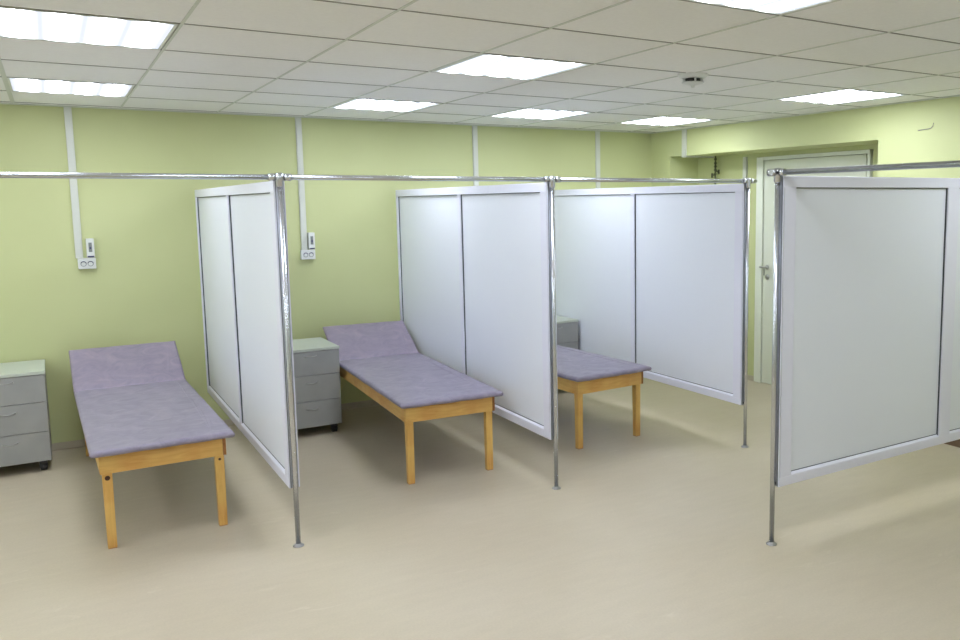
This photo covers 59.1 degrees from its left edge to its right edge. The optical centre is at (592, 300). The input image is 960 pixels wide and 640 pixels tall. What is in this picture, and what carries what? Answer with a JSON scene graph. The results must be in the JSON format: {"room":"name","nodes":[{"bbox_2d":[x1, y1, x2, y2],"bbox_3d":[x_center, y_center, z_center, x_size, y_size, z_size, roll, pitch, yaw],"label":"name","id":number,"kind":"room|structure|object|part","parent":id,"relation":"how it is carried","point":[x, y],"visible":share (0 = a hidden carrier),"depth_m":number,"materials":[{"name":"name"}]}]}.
{"room":"examination room","nodes":[
{"label":"examination room","id":0,"kind":"room"},
{"bbox_2d":[0,104,650,443],"bbox_3d":[-2.731,-0.414,7.056,7.900,2.850,0.200,-5,8,-33],"label":"wall","id":1,"kind":"structure","parent":0,"point":[144,286],"depth_m":6.60,"materials":[{"name":"green paint"}]},
{"bbox_2d":[64,107,82,257],"bbox_3d":[-3.827,-0.860,6.159,0.048,1.104,0.022,-5,8,-33],"label":"duct","id":2,"kind":"object","parent":1,"relation":"attached to","point":[67,110],"visible":1,"depth_m":6.15,"materials":[{"name":"white plastic"}]},
{"bbox_2d":[78,258,95,268],"bbox_3d":[-3.776,-0.274,6.239,0.115,0.080,0.052,-5,8,-33],"label":"wall socket","id":3,"kind":"object","parent":1,"relation":"attached to","point":[83,263],"visible":1,"depth_m":6.22,"materials":[{"name":"white plastic"}]},
{"bbox_2d":[86,238,94,257],"bbox_3d":[-3.752,-0.389,6.239,0.050,0.142,0.058,-5,8,-33],"label":"box","id":4,"kind":"object","parent":1,"relation":"attached to","point":[90,251],"visible":1,"depth_m":6.22,"materials":[{"name":"white plastic"}]},
{"bbox_2d":[52,400,379,450],"bbox_3d":[-2.577,0.976,7.184,7.700,0.055,0.012,-5,8,-33],"label":"baseboard","id":5,"kind":"structure","parent":1,"relation":"attached to","point":[77,443],"depth_m":6.89,"materials":[{"name":"grey"}]},
{"bbox_2d":[295,117,307,249],"bbox_3d":[-2.456,-0.976,7.040,0.048,1.104,0.022,-5,8,-33],"label":"duct","id":6,"kind":"object","parent":1,"relation":"attached to","point":[298,126],"visible":1,"depth_m":7.03,"materials":[{"name":"white plastic"}]},
{"bbox_2d":[300,250,315,259],"bbox_3d":[-2.423,-0.388,7.108,0.115,0.080,0.052,-5,8,-33],"label":"wall socket","id":7,"kind":"object","parent":1,"relation":"attached to","point":[304,254],"visible":1,"depth_m":7.09,"materials":[{"name":"white plastic"}]},
{"bbox_2d":[307,232,314,248],"bbox_3d":[-2.395,-0.503,7.110,0.050,0.142,0.058,-5,8,-33],"label":"box","id":8,"kind":"object","parent":1,"relation":"attached to","point":[310,236],"visible":1,"depth_m":7.09,"materials":[{"name":"white plastic"}]},
{"bbox_2d":[472,125,478,185],"bbox_3d":[-1.104,-1.089,7.908,0.048,1.104,0.022,-5,8,-33],"label":"duct","id":9,"kind":"object","parent":1,"relation":"attached to","point":[474,128],"visible":0.56,"depth_m":7.86,"materials":[{"name":"white plastic"}]},
{"bbox_2d":[0,95,959,133],"bbox_3d":[-0.239,-1.118,3.268,7.700,0.016,8.700,-5,8,-33],"label":"trim","id":10,"kind":"structure","parent":1,"relation":"attached to","point":[953,95],"depth_m":6.95,"materials":[{"name":"grey"}]},
{"bbox_2d":[595,131,599,188],"bbox_3d":[0.054,-1.187,8.651,0.048,1.104,0.022,-5,8,-33],"label":"duct","id":11,"kind":"object","parent":1,"relation":"attached to","point":[597,133],"visible":0.56,"depth_m":8.61,"materials":[{"name":"white plastic"}]},
{"bbox_2d":[0,377,959,639],"bbox_3d":[-0.056,1.453,3.673,8.480,0.120,9.100,-5,8,-33],"label":"floor","id":12,"kind":"structure","parent":0,"point":[660,533],"depth_m":4.52,"materials":[{"name":"plastic"}]},
{"bbox_2d":[0,359,51,469],"bbox_3d":[-4.065,0.824,5.830,0.456,0.700,0.567,-5,8,-33],"label":"base cabinet","id":13,"kind":"object","parent":12,"relation":"on","point":[25,431],"visible":1,"depth_m":5.67,"materials":[{"name":"grey plastic"}]},
{"bbox_3d":[-3.932,0.615,5.596,0.448,0.186,0.018,-5,8,-33],"label":"drawer","id":14,"kind":"part","parent":13,"relation":"part of","materials":[{"name":"grey plastic"}]},
{"bbox_3d":[-3.931,0.812,5.619,0.448,0.202,0.018,-5,8,-33],"label":"drawer","id":15,"kind":"part","parent":13,"relation":"part of","materials":[{"name":"grey plastic"}]},
{"bbox_3d":[-3.929,1.016,5.643,0.448,0.202,0.018,-5,8,-33],"label":"drawer","id":16,"kind":"part","parent":13,"relation":"part of","materials":[{"name":"grey plastic"}]},
{"bbox_2d":[69,341,234,548],"bbox_3d":[-2.901,0.823,5.401,0.700,0.780,2.188,-5,8,-34],"label":"couch","id":17,"kind":"object","parent":12,"relation":"on","point":[137,407],"visible":1,"depth_m":5.02,"materials":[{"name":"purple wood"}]},
{"bbox_3d":[-3.693,0.895,6.101,0.048,0.482,0.048,-5,8,-34],"label":"leg","id":18,"kind":"part","parent":17,"relation":"part of","materials":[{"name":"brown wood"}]},
{"bbox_3d":[-2.572,1.079,4.443,0.048,0.482,0.048,-5,8,-34],"label":"leg","id":19,"kind":"part","parent":17,"relation":"part of","materials":[{"name":"brown wood"}]},
{"bbox_3d":[-2.115,1.039,4.748,0.048,0.482,0.048,-5,8,-34],"label":"leg","id":20,"kind":"part","parent":17,"relation":"part of","materials":[{"name":"brown wood"}]},
{"bbox_2d":[195,173,303,547],"bbox_3d":[-2.332,0.205,5.510,0.059,1.972,2.824,-5,8,-32],"label":"screen","id":21,"kind":"object","parent":12,"relation":"on","point":[242,229],"visible":1,"depth_m":5.03,"materials":[{"name":"white plastic"}]},
{"bbox_3d":[-2.712,0.007,6.077,0.022,1.515,1.344,-5,8,-33],"label":"infill panel","id":22,"kind":"part","parent":21,"relation":"part of","materials":[{"name":"white plastic"}]},
{"bbox_3d":[-1.981,0.132,4.951,0.022,1.515,1.257,-5,8,-33],"label":"infill panel","id":23,"kind":"part","parent":21,"relation":"part of","materials":[{"name":"white plastic"}]},
{"bbox_2d":[293,337,341,431],"bbox_3d":[-2.332,0.702,6.739,0.456,0.700,0.567,-5,8,-33],"label":"base cabinet","id":24,"kind":"object","parent":12,"relation":"on","point":[316,360],"visible":0.75,"depth_m":6.55,"materials":[{"name":"grey plastic"}]},
{"bbox_3d":[-2.200,0.493,6.505,0.448,0.186,0.018,-5,8,-33],"label":"drawer","id":25,"kind":"part","parent":24,"relation":"part of","materials":[{"name":"grey plastic"}]},
{"bbox_3d":[-2.198,0.690,6.528,0.448,0.202,0.018,-5,8,-33],"label":"drawer","id":26,"kind":"part","parent":24,"relation":"part of","materials":[{"name":"grey plastic"}]},
{"bbox_3d":[-2.196,0.894,6.552,0.448,0.202,0.018,-5,8,-33],"label":"drawer","id":27,"kind":"part","parent":24,"relation":"part of","materials":[{"name":"grey plastic"}]},
{"bbox_2d":[323,320,502,484],"bbox_3d":[-1.451,0.693,6.402,0.700,0.780,2.188,-4,8,-30],"label":"couch","id":28,"kind":"object","parent":12,"relation":"on","point":[382,360],"visible":0.87,"depth_m":6.03,"materials":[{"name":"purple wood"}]},
{"bbox_3d":[-1.189,0.952,5.425,0.048,0.482,0.048,-4,8,-30],"label":"leg","id":29,"kind":"part","parent":28,"relation":"part of","materials":[{"name":"brown wood"}]},
{"bbox_3d":[-0.713,0.916,5.697,0.048,0.482,0.048,-4,8,-30],"label":"leg","id":30,"kind":"part","parent":28,"relation":"part of","materials":[{"name":"brown wood"}]},
{"bbox_2d":[395,176,560,489],"bbox_3d":[-0.977,0.091,6.380,0.058,1.972,2.824,-5,8,-32],"label":"screen","id":31,"kind":"object","parent":12,"relation":"on","point":[477,264],"visible":0.8,"depth_m":5.93,"materials":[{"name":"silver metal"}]},
{"bbox_3d":[-1.349,-0.108,6.951,0.022,1.515,1.344,-5,8,-32],"label":"infill panel","id":32,"kind":"part","parent":31,"relation":"part of","materials":[{"name":"white plastic"}]},
{"bbox_3d":[-0.632,0.018,5.817,0.022,1.515,1.257,-5,8,-32],"label":"infill panel","id":33,"kind":"part","parent":31,"relation":"part of","materials":[{"name":"white plastic"}]},
{"bbox_2d":[556,315,577,348],"bbox_3d":[-0.467,0.525,8.105,0.456,0.700,0.567,-5,8,-33],"label":"base cabinet","id":34,"kind":"object","parent":12,"relation":"on","point":[567,328],"visible":0.16,"depth_m":7.93,"materials":[{"name":"grey plastic"}]},
{"bbox_3d":[-0.335,0.317,7.871,0.448,0.186,0.018,-5,8,-33],"label":"drawer","id":35,"kind":"part","parent":34,"relation":"part of","materials":[{"name":"grey plastic"}]},
{"bbox_3d":[-0.333,0.513,7.894,0.448,0.202,0.018,-5,8,-33],"label":"drawer","id":36,"kind":"part","parent":34,"relation":"part of","materials":[{"name":"grey plastic"}]},
{"bbox_2d":[557,345,651,448],"bbox_3d":[-0.480,0.601,7.108,0.700,0.780,2.188,-5,8,-36],"label":"couch","id":37,"kind":"object","parent":12,"relation":"on","point":[579,372],"visible":0.28,"depth_m":6.32,"materials":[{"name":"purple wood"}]},
{"bbox_3d":[-0.104,0.855,6.166,0.048,0.482,0.048,-5,8,-36],"label":"leg","id":38,"kind":"part","parent":37,"relation":"part of","materials":[{"name":"brown wood"}]},
{"bbox_3d":[0.337,0.813,6.492,0.048,0.482,0.048,-5,8,-36],"label":"leg","id":39,"kind":"part","parent":37,"relation":"part of","materials":[{"name":"brown wood"}]},
{"bbox_2d":[555,178,750,447],"bbox_3d":[0.365,-0.021,7.230,0.058,1.972,2.824,-5,8,-33],"label":"screen","id":40,"kind":"object","parent":12,"relation":"on","point":[657,277],"visible":0.8,"depth_m":6.85,"materials":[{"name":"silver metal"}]},
{"bbox_2d":[0,172,756,183],"bbox_3d":[-1.551,-0.627,4.263,6.480,0.037,0.047,-5,8,-33],"label":"rail","id":41,"kind":"object","parent":40,"relation":"attached to","point":[75,175],"visible":1,"depth_m":4.38,"materials":[{"name":"silver metal"}]},
{"bbox_3d":[-0.015,-0.219,7.796,0.022,1.515,1.344,-5,8,-33],"label":"infill panel","id":42,"kind":"part","parent":40,"relation":"part of","materials":[{"name":"white plastic"}]},
{"bbox_3d":[0.718,-0.094,6.672,0.022,1.515,1.257,-5,8,-33],"label":"infill panel","id":43,"kind":"part","parent":40,"relation":"part of","materials":[{"name":"white plastic"}]},
{"bbox_2d":[766,168,959,545],"bbox_3d":[1.906,0.233,4.942,2.362,1.972,0.058,-5,8,-33],"label":"screen","id":44,"kind":"object","parent":12,"relation":"on","point":[866,329],"visible":0.98,"depth_m":4.64,"materials":[{"name":"white plastic"}]},
{"bbox_2d":[766,160,959,176],"bbox_3d":[2.111,-0.438,2.369,0.058,0.037,4.500,-5,8,-33],"label":"rail","id":45,"kind":"object","parent":44,"relation":"attached to","point":[940,164],"visible":1,"depth_m":3.73,"materials":[{"name":"silver metal"}]},
{"bbox_3d":[1.562,0.129,4.706,1.280,1.515,0.022,-5,8,-33],"label":"infill panel","id":46,"kind":"part","parent":44,"relation":"part of","materials":[{"name":"white plastic"}]},
{"bbox_3d":[2.522,0.048,5.322,0.808,1.515,0.022,-5,8,-33],"label":"infill panel","id":47,"kind":"part","parent":44,"relation":"part of","materials":[{"name":"white plastic"}]},
{"bbox_2d":[0,0,959,132],"bbox_3d":[-0.235,-1.188,3.263,7.710,0.137,8.700,-5,8,-33],"label":"ceiling","id":48,"kind":"structure","parent":0,"point":[672,21],"depth_m":4.20,"materials":[{"name":"tile"}]},
{"bbox_2d":[7,77,134,96],"bbox_3d":[-3.227,-1.348,5.172,0.640,0.073,0.652,-5,8,-33],"label":"ceiling light","id":49,"kind":"object","parent":48,"relation":"attached to","point":[16,84],"visible":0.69,"depth_m":5.16,"materials":[{"name":"white plastic"}]},
{"bbox_2d":[0,7,177,49],"bbox_3d":[-2.125,-1.160,3.480,0.640,0.073,0.652,-5,8,-33],"label":"ceiling light","id":50,"kind":"object","parent":48,"relation":"attached to","point":[14,22],"visible":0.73,"depth_m":3.47,"materials":[{"name":"white plastic"}]},
{"bbox_2d":[330,98,441,111],"bbox_3d":[-1.555,-1.488,6.246,0.640,0.073,0.652,-5,8,-33],"label":"ceiling light","id":51,"kind":"object","parent":48,"relation":"attached to","point":[361,104],"visible":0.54,"depth_m":6.25,"materials":[{"name":"white plastic"}]},
{"bbox_2d":[432,53,591,79],"bbox_3d":[-0.453,-1.300,4.554,0.640,0.073,0.652,-5,8,-33],"label":"ceiling light","id":52,"kind":"object","parent":48,"relation":"attached to","point":[490,65],"visible":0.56,"depth_m":4.54,"materials":[{"name":"white plastic"}]},
{"bbox_2d":[491,109,591,119],"bbox_3d":[-0.441,-1.582,6.962,0.640,0.073,0.652,-5,8,-33],"label":"ceiling light","id":53,"kind":"object","parent":48,"relation":"attached to","point":[522,113],"visible":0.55,"depth_m":6.97,"materials":[{"name":"white plastic"}]},
{"bbox_2d":[621,117,713,125],"bbox_3d":[0.674,-1.676,7.677,0.640,0.073,0.652,-5,8,-33],"label":"ceiling light","id":54,"kind":"object","parent":48,"relation":"attached to","point":[663,121],"visible":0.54,"depth_m":7.69,"materials":[{"name":"white plastic"}]},
{"bbox_2d":[678,72,707,87],"bbox_3d":[0.582,-1.276,4.864,0.176,0.078,0.176,-5,8,-33],"label":"smoke detector","id":55,"kind":"object","parent":48,"relation":"attached to","point":[691,79],"visible":0.99,"depth_m":4.82,"materials":[{"name":"white plastic"}]},
{"bbox_2d":[687,0,835,14],"bbox_3d":[0.649,-1.113,2.862,0.640,0.073,0.652,-5,8,-33],"label":"ceiling light","id":56,"kind":"object","parent":48,"relation":"attached to","point":[778,7],"visible":1,"depth_m":3.14,"materials":[{"name":"white plastic"}]},
{"bbox_2d":[776,89,905,104],"bbox_3d":[1.776,-1.488,5.985,0.640,0.073,0.652,-5,8,-33],"label":"ceiling light","id":57,"kind":"object","parent":48,"relation":"attached to","point":[844,96],"visible":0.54,"depth_m":5.98,"materials":[{"name":"white plastic"}]},
{"bbox_2d":[651,96,959,375],"bbox_3d":[3.192,-0.310,5.713,0.580,2.850,8.900,-5,8,-33],"label":"wall","id":58,"kind":"structure","parent":0,"point":[892,133],"depth_m":7.21,"materials":[{"name":"green paint"}]},
{"bbox_2d":[0,0,959,132],"bbox_3d":[-0.343,-1.139,3.428,7.700,0.010,8.119,-5,8,-33],"label":"trim","id":59,"kind":"structure","parent":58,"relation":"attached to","point":[315,0],"depth_m":4.52,"materials":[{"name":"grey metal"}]},
{"bbox_2d":[682,129,713,157],"bbox_3d":[1.089,-1.607,8.610,0.395,0.279,0.060,-5,8,-33],"label":"duct","id":60,"kind":"object","parent":58,"relation":"attached to","point":[684,132],"visible":1,"depth_m":8.50,"materials":[{"name":"white plastic"}]},
{"bbox_2d":[711,156,719,184],"bbox_3d":[1.277,-0.360,8.763,0.032,2.273,0.122,-5,8,-33],"label":"pipe","id":61,"kind":"object","parent":58,"relation":"attached to","point":[715,158],"visible":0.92,"depth_m":8.63,"materials":[{"name":"grey metal"}]},
{"bbox_2d":[743,157,747,177],"bbox_3d":[1.527,-0.336,8.440,0.030,2.193,0.045,-5,8,-33],"label":"conduit","id":62,"kind":"object","parent":58,"relation":"attached to","point":[745,159],"visible":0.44,"depth_m":8.31,"materials":[{"name":"white plastic"}]},
{"bbox_2d":[748,375,753,380],"bbox_3d":[1.385,0.752,8.822,0.012,0.050,0.905,-5,8,-33],"label":"baseboard","id":63,"kind":"structure","parent":58,"relation":"attached to","point":[750,377],"depth_m":8.48,"materials":[{"name":"beige"}]},
{"bbox_2d":[754,149,872,384],"bbox_3d":[2.057,-0.233,7.785,0.263,2.234,1.367,-5,8,-33],"label":"door","id":64,"kind":"structure","parent":58,"relation":"in","point":[765,185],"depth_m":8.15,"materials":[{"name":"white paint"}]},
{"bbox_2d":[944,439,959,447],"bbox_3d":[3.566,1.195,4.776,0.014,0.070,4.250,-5,8,-33],"label":"baseboard","id":65,"kind":"structure","parent":58,"relation":"attached to","point":[956,443],"depth_m":6.15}
]}

